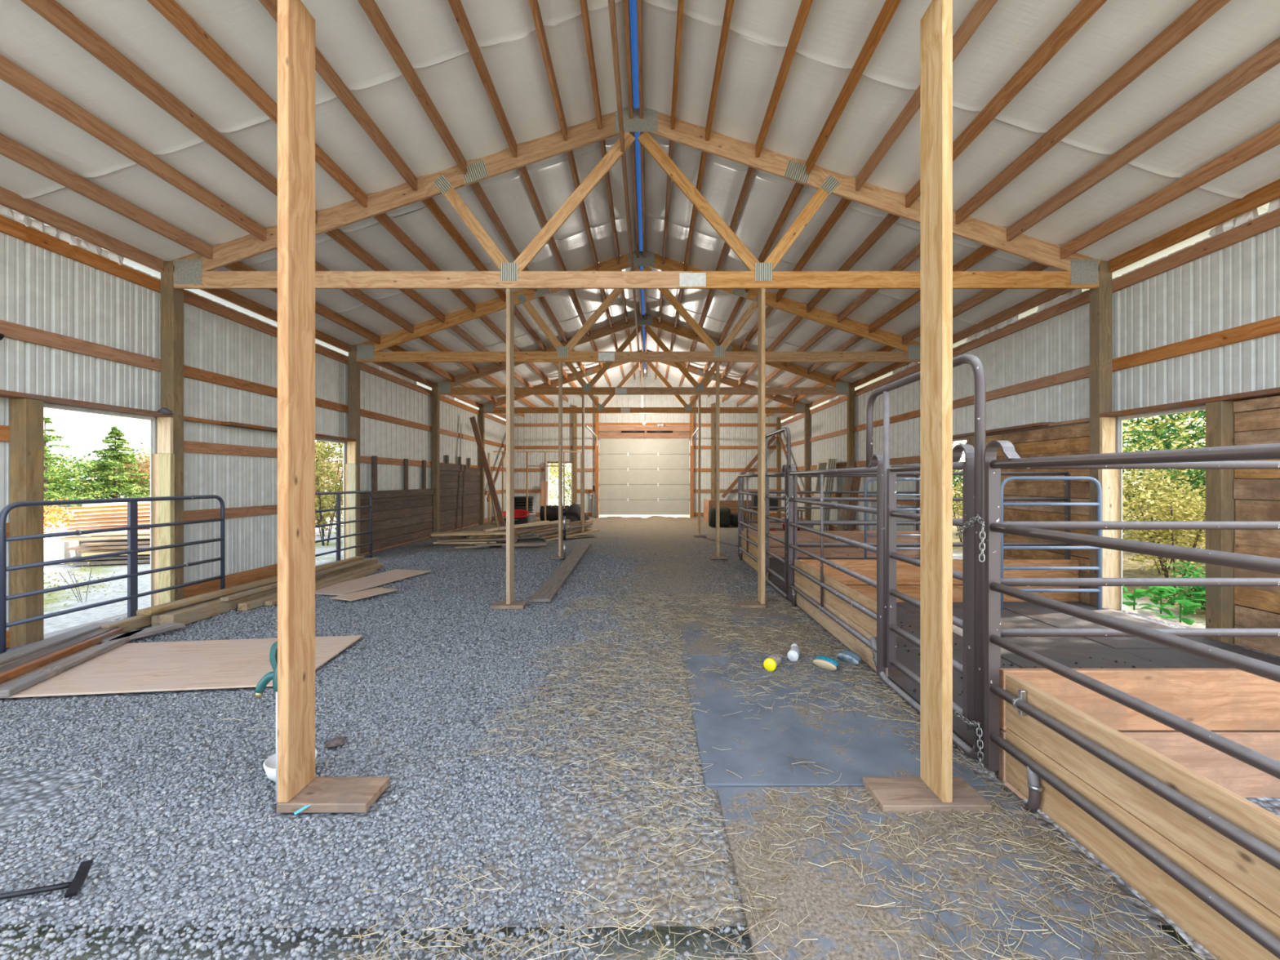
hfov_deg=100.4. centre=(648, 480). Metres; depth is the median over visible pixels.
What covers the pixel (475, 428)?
leaning board
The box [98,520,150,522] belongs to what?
board
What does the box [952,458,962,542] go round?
shrub
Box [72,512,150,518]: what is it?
board
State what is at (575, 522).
board
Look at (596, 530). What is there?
board
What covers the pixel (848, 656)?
brush
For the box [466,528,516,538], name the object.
board
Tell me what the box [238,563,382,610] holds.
timber
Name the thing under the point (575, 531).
board
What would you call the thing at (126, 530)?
board
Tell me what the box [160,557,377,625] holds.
timber
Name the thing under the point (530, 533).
board
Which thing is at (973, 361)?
frame
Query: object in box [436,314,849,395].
roof truss
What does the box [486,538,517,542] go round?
board
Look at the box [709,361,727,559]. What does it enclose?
support post
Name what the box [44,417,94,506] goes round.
conifer
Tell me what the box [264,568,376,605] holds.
timber
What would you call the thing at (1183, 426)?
bush
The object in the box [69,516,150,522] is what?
board
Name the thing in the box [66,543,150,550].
board
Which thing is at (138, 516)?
board
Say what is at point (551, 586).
plank
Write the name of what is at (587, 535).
board
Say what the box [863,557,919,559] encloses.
mat
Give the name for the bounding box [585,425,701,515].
door
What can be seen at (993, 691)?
panel
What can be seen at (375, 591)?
scrap
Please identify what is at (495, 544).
board
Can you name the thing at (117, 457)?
conifer
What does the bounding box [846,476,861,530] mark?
leaning board
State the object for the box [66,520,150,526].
board
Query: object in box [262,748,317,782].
bowl
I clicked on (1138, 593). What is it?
weed
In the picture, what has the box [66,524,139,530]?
board
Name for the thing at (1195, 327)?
wall
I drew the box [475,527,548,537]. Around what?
board
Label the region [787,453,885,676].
panel
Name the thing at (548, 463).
door frame
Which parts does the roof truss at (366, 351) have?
gusset plate, gusset plate, gusset plate, gusset plate, gusset plate, gusset plate, gusset plate, gusset plate, gusset plate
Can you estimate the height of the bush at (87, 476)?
3.589 m
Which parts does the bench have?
leg, leg, leg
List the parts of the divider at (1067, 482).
rail, rail, rail, rail, rail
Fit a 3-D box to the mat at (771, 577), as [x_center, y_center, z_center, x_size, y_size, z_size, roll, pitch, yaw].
[2.241,1.419,7.125,1.075,0.042,1.642,0,0,0]
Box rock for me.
[323,735,346,749]
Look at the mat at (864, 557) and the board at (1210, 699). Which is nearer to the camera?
the board at (1210, 699)
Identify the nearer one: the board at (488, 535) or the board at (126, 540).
the board at (126, 540)
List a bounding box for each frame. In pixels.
[493,451,582,521]
[866,354,985,758]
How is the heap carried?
on the floor
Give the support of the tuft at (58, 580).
on the ground
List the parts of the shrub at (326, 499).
stem, stem, stem, stem, stem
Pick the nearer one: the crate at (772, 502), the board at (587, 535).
the board at (587, 535)
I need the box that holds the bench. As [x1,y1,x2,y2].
[749,509,804,527]
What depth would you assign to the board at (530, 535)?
12.47 m
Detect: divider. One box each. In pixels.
[741,475,919,547]
[793,471,1070,586]
[999,460,1279,729]
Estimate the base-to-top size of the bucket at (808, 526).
0.380 m
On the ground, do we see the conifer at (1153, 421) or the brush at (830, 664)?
the conifer at (1153, 421)
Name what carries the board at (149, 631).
on the board at (8, 690)
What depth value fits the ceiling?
4.83 m
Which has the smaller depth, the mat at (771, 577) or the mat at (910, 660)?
the mat at (910, 660)
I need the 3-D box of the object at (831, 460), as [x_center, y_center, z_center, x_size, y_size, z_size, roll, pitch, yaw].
[4.615,0.430,14.225,0.280,1.969,0.850,0,0,0]
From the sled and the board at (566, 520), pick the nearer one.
the board at (566, 520)
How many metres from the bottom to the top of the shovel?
0.727 m
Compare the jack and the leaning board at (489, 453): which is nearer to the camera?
the jack
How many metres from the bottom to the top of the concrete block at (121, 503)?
0.910 m
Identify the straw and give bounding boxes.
[0,554,1219,959]
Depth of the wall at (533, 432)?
20.73 m
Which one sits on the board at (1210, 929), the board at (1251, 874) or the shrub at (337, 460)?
the board at (1251, 874)
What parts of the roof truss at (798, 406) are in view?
gusset plate, gusset plate, gusset plate, gusset plate, gusset plate, gusset plate, gusset plate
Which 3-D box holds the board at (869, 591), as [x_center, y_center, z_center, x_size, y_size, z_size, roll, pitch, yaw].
[3.337,1.343,6.171,3.253,0.245,0.038,0,0,0]
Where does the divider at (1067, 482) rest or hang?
on the floor
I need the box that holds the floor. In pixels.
[0,515,1279,959]
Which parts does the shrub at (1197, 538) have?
stem, stem, stem, stem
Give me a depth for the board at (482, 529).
12.49 m
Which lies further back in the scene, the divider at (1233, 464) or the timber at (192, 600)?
the timber at (192, 600)
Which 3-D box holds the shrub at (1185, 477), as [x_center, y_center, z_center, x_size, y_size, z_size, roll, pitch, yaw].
[12.741,0.046,12.000,4.313,3.102,3.643,0,0,-26]
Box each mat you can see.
[673,605,834,654]
[682,654,987,788]
[716,786,1195,959]
[768,557,805,573]
[768,573,786,594]
[804,557,864,559]
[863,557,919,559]
[888,648,1022,758]
[896,601,1111,648]
[896,604,962,648]
[1000,648,1169,668]
[1003,601,1244,648]
[1117,648,1279,668]
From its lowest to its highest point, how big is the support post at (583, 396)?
3.522 m
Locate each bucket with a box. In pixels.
[526,511,535,523]
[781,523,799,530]
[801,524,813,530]
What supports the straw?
on the floor
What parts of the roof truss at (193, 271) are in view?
gusset plate, gusset plate, gusset plate, gusset plate, gusset plate, gusset plate, gusset plate, gusset plate, gusset plate, gusset plate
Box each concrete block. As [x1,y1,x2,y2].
[44,535,91,564]
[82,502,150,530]
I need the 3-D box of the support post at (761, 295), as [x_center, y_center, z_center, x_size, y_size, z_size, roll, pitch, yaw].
[1.142,-0.353,5.945,0.284,3.518,0.230,0,0,0]
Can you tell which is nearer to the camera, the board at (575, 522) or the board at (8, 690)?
the board at (8, 690)
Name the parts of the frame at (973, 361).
post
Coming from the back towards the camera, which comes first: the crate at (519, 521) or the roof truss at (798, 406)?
the crate at (519, 521)
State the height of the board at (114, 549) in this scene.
0.039 m
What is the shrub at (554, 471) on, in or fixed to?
on the ground
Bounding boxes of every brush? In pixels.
[813,655,839,671]
[836,649,862,665]
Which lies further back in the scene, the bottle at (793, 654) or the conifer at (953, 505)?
the conifer at (953, 505)
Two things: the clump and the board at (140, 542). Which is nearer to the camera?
the clump
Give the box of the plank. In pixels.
[528,542,591,602]
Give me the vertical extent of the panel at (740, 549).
1.605 m
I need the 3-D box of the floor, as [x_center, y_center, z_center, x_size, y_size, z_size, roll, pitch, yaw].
[-0.135,1.430,11.200,10.600,0.343,19.000,0,0,0]
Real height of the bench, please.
0.540 m
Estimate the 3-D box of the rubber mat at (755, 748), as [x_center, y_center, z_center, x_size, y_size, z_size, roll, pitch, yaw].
[0.912,1.413,3.353,1.295,0.034,1.815,0,0,0]
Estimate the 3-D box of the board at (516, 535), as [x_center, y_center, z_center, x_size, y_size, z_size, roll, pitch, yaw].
[-2.428,1.179,12.973,0.140,0.239,1.840,0,0,41]
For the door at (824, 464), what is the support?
on the floor
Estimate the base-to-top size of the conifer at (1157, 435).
9.578 m
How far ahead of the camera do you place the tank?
18.30 m
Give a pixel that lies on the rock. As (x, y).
(339, 740)
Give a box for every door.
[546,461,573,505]
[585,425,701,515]
[810,458,830,530]
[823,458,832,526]
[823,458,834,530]
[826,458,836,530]
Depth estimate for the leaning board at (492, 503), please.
15.55 m
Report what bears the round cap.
attached to the wall at (86, 330)
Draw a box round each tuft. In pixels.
[44,560,124,602]
[44,568,81,613]
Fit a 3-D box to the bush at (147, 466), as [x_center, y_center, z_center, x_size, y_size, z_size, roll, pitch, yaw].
[-33.162,-0.429,35.821,6.146,4.007,5.215,0,0,-23]
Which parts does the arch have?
post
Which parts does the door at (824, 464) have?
panel, pane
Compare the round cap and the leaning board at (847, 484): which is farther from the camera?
the leaning board at (847, 484)
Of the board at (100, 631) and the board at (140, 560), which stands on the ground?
the board at (140, 560)
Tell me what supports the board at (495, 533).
on the board at (454, 531)
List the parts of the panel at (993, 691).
rail, rail, rail, rail, rail, rail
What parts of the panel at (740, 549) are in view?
rail, rail, rail, rail, rail, rail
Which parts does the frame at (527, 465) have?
plate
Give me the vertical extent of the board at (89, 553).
0.057 m
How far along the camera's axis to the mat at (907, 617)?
4.99 m
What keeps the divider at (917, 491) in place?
on the floor
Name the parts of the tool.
rod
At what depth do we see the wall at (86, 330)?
6.28 m
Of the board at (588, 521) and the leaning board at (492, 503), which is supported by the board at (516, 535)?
the board at (588, 521)
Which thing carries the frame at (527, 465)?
on the floor
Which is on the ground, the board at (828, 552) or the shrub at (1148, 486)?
the shrub at (1148, 486)
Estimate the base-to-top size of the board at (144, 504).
0.250 m
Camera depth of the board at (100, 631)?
4.18 m
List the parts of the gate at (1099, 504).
rail, rail, rail, rail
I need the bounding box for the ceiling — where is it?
[0,0,1279,421]
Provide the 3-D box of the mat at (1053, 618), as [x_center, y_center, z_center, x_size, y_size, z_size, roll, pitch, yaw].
[4.412,1.417,5.270,1.075,0.046,1.692,0,0,0]
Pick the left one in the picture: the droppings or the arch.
the arch
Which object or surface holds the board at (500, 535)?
on the board at (515, 540)
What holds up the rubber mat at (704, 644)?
on the floor
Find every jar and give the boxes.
[763,653,781,671]
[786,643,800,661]
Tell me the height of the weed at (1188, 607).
0.452 m
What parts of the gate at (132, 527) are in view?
rail, rail, rail, rail, rail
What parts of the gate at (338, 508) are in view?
rail, rail, rail, rail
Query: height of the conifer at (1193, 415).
10.569 m
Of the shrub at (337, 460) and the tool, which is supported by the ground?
the shrub at (337, 460)
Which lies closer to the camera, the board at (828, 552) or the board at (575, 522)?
the board at (828, 552)
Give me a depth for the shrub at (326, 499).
12.47 m
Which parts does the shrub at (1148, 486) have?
stem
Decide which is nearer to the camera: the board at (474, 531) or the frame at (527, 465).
the board at (474, 531)
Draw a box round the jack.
[560,508,568,559]
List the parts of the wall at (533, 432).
post, door post, door post, post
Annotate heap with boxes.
[562,502,589,522]
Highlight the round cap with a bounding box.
[0,333,4,340]
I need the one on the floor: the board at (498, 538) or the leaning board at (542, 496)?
the leaning board at (542, 496)
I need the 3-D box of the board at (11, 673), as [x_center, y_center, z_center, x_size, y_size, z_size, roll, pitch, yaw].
[-4.460,1.325,4.030,0.050,0.051,1.449,0,-1,-18]
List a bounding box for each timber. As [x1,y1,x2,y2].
[98,593,231,632]
[136,555,364,614]
[151,564,344,626]
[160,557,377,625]
[220,558,372,601]
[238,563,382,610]
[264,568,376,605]
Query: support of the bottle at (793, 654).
on the rubber mat at (755, 748)
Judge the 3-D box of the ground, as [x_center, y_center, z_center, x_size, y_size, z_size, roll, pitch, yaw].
[0.000,1.570,30.000,180.000,0.084,180.000,0,0,0]
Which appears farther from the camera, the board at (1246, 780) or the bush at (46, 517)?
the bush at (46, 517)
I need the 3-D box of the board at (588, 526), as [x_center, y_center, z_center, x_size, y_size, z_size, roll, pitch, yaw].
[-1.964,1.242,13.297,1.205,0.130,0.125,0,0,-38]
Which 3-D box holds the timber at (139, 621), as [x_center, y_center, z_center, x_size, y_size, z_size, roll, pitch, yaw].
[-4.850,1.350,6.525,0.110,0.100,3.550,0,0,0]
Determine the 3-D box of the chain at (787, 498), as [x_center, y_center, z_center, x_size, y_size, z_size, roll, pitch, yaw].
[1.588,0.302,6.207,0.035,0.295,0.243,0,0,0]
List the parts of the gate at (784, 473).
rail, rail, rail, rail, rail, rail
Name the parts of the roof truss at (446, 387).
gusset plate, gusset plate, gusset plate, gusset plate, gusset plate, gusset plate, gusset plate, gusset plate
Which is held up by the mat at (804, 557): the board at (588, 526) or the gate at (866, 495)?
the gate at (866, 495)
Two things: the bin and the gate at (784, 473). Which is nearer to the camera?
the gate at (784, 473)
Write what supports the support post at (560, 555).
on the floor
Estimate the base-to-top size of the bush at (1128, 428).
7.556 m
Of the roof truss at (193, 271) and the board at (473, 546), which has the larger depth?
the board at (473, 546)
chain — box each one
[782,493,788,519]
[954,711,983,771]
[955,513,985,562]
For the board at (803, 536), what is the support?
on the board at (828, 552)
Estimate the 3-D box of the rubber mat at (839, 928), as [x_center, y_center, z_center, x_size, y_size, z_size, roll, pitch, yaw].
[0.958,1.414,1.542,1.285,0.032,1.785,0,0,0]
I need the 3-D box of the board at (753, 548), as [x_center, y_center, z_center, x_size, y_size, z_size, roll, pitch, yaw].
[1.689,1.034,8.600,0.038,0.248,1.960,0,0,0]
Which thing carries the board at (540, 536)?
on the board
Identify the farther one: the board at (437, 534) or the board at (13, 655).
the board at (437, 534)
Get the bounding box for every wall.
[0,186,506,648]
[514,372,776,518]
[775,178,1279,656]
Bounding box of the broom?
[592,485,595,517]
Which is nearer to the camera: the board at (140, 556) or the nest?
the nest
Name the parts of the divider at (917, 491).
rail, rail, rail, rail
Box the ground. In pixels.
[0,487,1215,959]
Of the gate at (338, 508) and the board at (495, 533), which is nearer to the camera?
the gate at (338, 508)
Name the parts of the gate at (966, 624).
rail, rail, rail, rail, rail, rail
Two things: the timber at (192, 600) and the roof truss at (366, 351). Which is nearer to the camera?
the timber at (192, 600)
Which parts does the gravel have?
plastic strip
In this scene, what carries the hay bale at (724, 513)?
on the floor
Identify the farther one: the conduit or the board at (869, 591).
the conduit
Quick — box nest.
[157,407,173,414]
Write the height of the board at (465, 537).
0.045 m
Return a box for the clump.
[1154,561,1205,611]
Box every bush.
[44,497,87,533]
[46,446,112,500]
[48,449,150,499]
[69,442,150,497]
[92,444,150,495]
[960,417,1182,484]
[1122,409,1205,509]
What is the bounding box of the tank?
[505,496,534,517]
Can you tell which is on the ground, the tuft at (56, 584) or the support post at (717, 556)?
the tuft at (56, 584)
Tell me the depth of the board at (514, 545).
11.13 m
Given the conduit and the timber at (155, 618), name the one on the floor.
the timber at (155, 618)
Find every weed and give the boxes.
[1122,586,1164,613]
[1146,586,1205,625]
[1148,586,1189,613]
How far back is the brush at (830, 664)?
3.92 m
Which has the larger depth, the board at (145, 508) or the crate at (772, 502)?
the crate at (772, 502)
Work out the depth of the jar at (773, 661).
3.90 m
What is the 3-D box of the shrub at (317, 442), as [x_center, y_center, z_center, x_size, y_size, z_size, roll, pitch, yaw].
[-11.111,-1.698,18.180,3.739,6.516,4.344,0,0,0]
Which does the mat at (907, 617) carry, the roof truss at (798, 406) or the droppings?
the droppings
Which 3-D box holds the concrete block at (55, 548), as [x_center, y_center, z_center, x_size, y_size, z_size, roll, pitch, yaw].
[-11.525,1.340,10.300,1.150,0.460,0.800,0,0,-6]
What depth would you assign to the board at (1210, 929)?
1.77 m
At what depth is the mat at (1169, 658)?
4.18 m
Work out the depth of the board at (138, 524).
13.86 m
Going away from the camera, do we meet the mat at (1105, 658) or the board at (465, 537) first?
the mat at (1105, 658)
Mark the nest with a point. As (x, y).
(163, 410)
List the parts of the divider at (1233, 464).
rail, rail, rail, rail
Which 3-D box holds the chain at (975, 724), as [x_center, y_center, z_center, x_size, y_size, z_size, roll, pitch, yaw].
[1.585,1.274,2.637,0.035,0.225,0.221,0,0,0]
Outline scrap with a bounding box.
[330,587,398,600]
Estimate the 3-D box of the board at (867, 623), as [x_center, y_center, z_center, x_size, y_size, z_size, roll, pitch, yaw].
[1.689,1.034,4.960,0.038,0.248,2.320,0,0,0]
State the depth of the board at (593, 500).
20.49 m
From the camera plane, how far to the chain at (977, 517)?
2.54 m
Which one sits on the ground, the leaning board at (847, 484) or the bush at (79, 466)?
the bush at (79, 466)
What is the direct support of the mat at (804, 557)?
on the floor
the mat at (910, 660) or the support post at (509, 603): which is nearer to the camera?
the mat at (910, 660)
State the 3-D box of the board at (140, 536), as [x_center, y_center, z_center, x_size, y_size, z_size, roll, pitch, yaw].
[-9.335,1.071,10.143,2.789,0.060,0.181,0,0,-17]
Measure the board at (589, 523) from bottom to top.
0.195 m
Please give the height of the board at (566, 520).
0.163 m
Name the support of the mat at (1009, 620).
on the floor
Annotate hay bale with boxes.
[708,506,730,527]
[730,513,744,526]
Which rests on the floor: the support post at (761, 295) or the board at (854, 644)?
the board at (854, 644)
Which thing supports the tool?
on the gravel
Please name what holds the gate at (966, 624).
attached to the frame at (973, 361)
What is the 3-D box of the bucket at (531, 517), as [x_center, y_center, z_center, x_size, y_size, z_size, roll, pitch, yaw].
[-3.820,1.208,17.350,0.297,0.403,0.297,0,0,0]
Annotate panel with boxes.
[737,473,766,576]
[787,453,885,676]
[983,440,1279,959]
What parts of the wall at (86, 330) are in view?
jamb post, header trim, post, header trim, post, post, post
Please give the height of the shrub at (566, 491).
3.921 m
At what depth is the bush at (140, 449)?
38.78 m
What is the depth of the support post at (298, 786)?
2.32 m
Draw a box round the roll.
[539,502,577,520]
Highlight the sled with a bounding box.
[502,509,529,519]
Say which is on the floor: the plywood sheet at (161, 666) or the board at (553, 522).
the plywood sheet at (161, 666)
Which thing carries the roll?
on the floor
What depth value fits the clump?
6.39 m
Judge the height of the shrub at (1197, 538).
1.806 m
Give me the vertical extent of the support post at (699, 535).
3.522 m
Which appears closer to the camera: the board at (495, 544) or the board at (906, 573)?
the board at (906, 573)
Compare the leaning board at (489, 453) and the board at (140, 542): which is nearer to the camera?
the board at (140, 542)
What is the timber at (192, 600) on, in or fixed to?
on the timber at (155, 618)
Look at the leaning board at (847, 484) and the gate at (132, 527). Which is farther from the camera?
the leaning board at (847, 484)
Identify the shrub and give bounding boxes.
[315,440,342,546]
[315,448,342,536]
[549,463,571,505]
[549,463,571,505]
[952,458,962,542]
[1122,416,1205,547]
[1122,469,1205,575]
[1122,469,1205,588]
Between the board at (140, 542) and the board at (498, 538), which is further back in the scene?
the board at (498, 538)
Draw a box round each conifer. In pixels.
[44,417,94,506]
[67,425,150,505]
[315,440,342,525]
[952,418,1204,490]
[952,443,962,512]
[1122,409,1205,519]
[1122,410,1205,537]
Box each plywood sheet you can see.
[0,635,362,697]
[315,568,431,595]
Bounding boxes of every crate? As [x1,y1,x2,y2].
[503,517,527,524]
[751,495,777,510]
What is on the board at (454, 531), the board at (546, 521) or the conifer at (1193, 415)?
the board at (546, 521)
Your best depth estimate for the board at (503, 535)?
12.35 m
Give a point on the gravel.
(78, 943)
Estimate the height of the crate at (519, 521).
0.170 m
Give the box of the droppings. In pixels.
[900,622,1177,695]
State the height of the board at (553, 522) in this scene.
0.137 m
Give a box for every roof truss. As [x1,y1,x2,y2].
[172,106,1100,288]
[355,250,919,362]
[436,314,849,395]
[483,350,805,413]
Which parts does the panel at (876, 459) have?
rail, rail, rail, rail, rail, rail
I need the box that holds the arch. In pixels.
[764,426,791,599]
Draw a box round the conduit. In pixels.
[640,370,645,424]
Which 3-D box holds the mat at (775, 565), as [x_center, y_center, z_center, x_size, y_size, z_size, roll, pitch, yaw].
[2.241,1.417,8.775,1.075,0.046,1.642,0,0,0]
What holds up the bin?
on the floor
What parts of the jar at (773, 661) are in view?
lid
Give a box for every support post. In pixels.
[276,0,389,813]
[489,288,527,608]
[551,361,568,559]
[579,395,586,535]
[693,395,706,537]
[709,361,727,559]
[737,288,765,608]
[862,0,991,813]
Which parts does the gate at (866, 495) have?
rail, rail, rail, rail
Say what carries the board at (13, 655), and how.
on the board at (100, 631)
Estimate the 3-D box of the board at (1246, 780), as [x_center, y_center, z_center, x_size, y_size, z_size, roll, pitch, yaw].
[3.337,1.383,2.591,3.253,0.325,0.038,0,0,0]
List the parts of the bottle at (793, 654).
lid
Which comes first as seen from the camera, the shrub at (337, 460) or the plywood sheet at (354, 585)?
the plywood sheet at (354, 585)
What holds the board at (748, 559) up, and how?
on the floor
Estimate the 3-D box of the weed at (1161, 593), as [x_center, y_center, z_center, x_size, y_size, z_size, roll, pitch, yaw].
[6.064,1.371,6.282,0.460,0.419,0.392,0,0,-10]
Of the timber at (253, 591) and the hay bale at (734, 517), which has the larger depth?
the hay bale at (734, 517)
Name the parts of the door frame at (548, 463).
frame, frame, frame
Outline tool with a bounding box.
[0,859,93,899]
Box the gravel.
[0,551,752,959]
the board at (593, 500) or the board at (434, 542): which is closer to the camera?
the board at (434, 542)
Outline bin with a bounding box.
[703,498,757,523]
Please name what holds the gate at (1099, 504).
on the mat at (1053, 618)
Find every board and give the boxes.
[0,622,111,665]
[0,626,119,673]
[0,627,123,683]
[0,629,142,697]
[60,534,150,541]
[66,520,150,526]
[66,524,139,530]
[66,531,150,536]
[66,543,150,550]
[67,503,150,510]
[67,558,150,565]
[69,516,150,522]
[70,554,150,559]
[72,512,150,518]
[73,507,150,514]
[76,547,144,553]
[79,538,150,543]
[80,540,150,546]
[81,551,150,556]
[88,515,150,519]
[97,622,185,644]
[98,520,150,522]
[99,524,148,526]
[109,529,150,532]
[431,531,496,533]
[431,533,494,536]
[432,541,489,544]
[437,537,486,539]
[437,537,506,542]
[444,534,494,537]
[447,535,506,537]
[453,532,506,534]
[454,545,488,548]
[461,535,502,537]
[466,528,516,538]
[469,416,506,526]
[474,530,506,532]
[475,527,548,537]
[476,423,498,526]
[476,542,506,546]
[481,524,518,530]
[483,520,549,532]
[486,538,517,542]
[488,452,491,523]
[497,520,563,529]
[514,520,586,533]
[514,542,546,545]
[514,545,541,546]
[515,526,555,536]
[517,519,570,528]
[517,525,587,536]
[517,534,540,537]
[528,520,593,531]
[533,522,592,535]
[538,532,578,537]
[539,481,547,511]
[539,528,587,538]
[542,534,594,540]
[545,528,599,541]
[548,525,591,533]
[591,494,597,516]
[742,530,757,555]
[742,544,768,578]
[744,530,919,546]
[768,546,919,557]
[794,559,876,637]
[794,581,888,677]
[797,559,1078,584]
[836,465,854,530]
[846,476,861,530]
[846,585,1078,601]
[998,729,1279,798]
[999,668,1279,730]
[1005,674,1279,916]
[1005,728,1279,959]
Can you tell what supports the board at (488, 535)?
on the board at (465, 537)
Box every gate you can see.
[0,494,224,653]
[315,490,372,560]
[764,464,786,587]
[864,478,919,559]
[886,444,974,729]
[1000,475,1102,609]
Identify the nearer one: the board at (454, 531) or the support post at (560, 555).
the support post at (560, 555)
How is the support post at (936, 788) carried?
on the rubber mat at (839, 928)
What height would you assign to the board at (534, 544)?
0.034 m
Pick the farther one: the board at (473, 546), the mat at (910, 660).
the board at (473, 546)
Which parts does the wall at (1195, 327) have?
post, post, post, header trim, jamb post, post, header trim, jamb post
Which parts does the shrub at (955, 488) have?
stem, stem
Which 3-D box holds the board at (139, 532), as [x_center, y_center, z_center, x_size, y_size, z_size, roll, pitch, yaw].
[-9.490,1.003,10.130,2.528,0.041,0.252,0,0,-18]

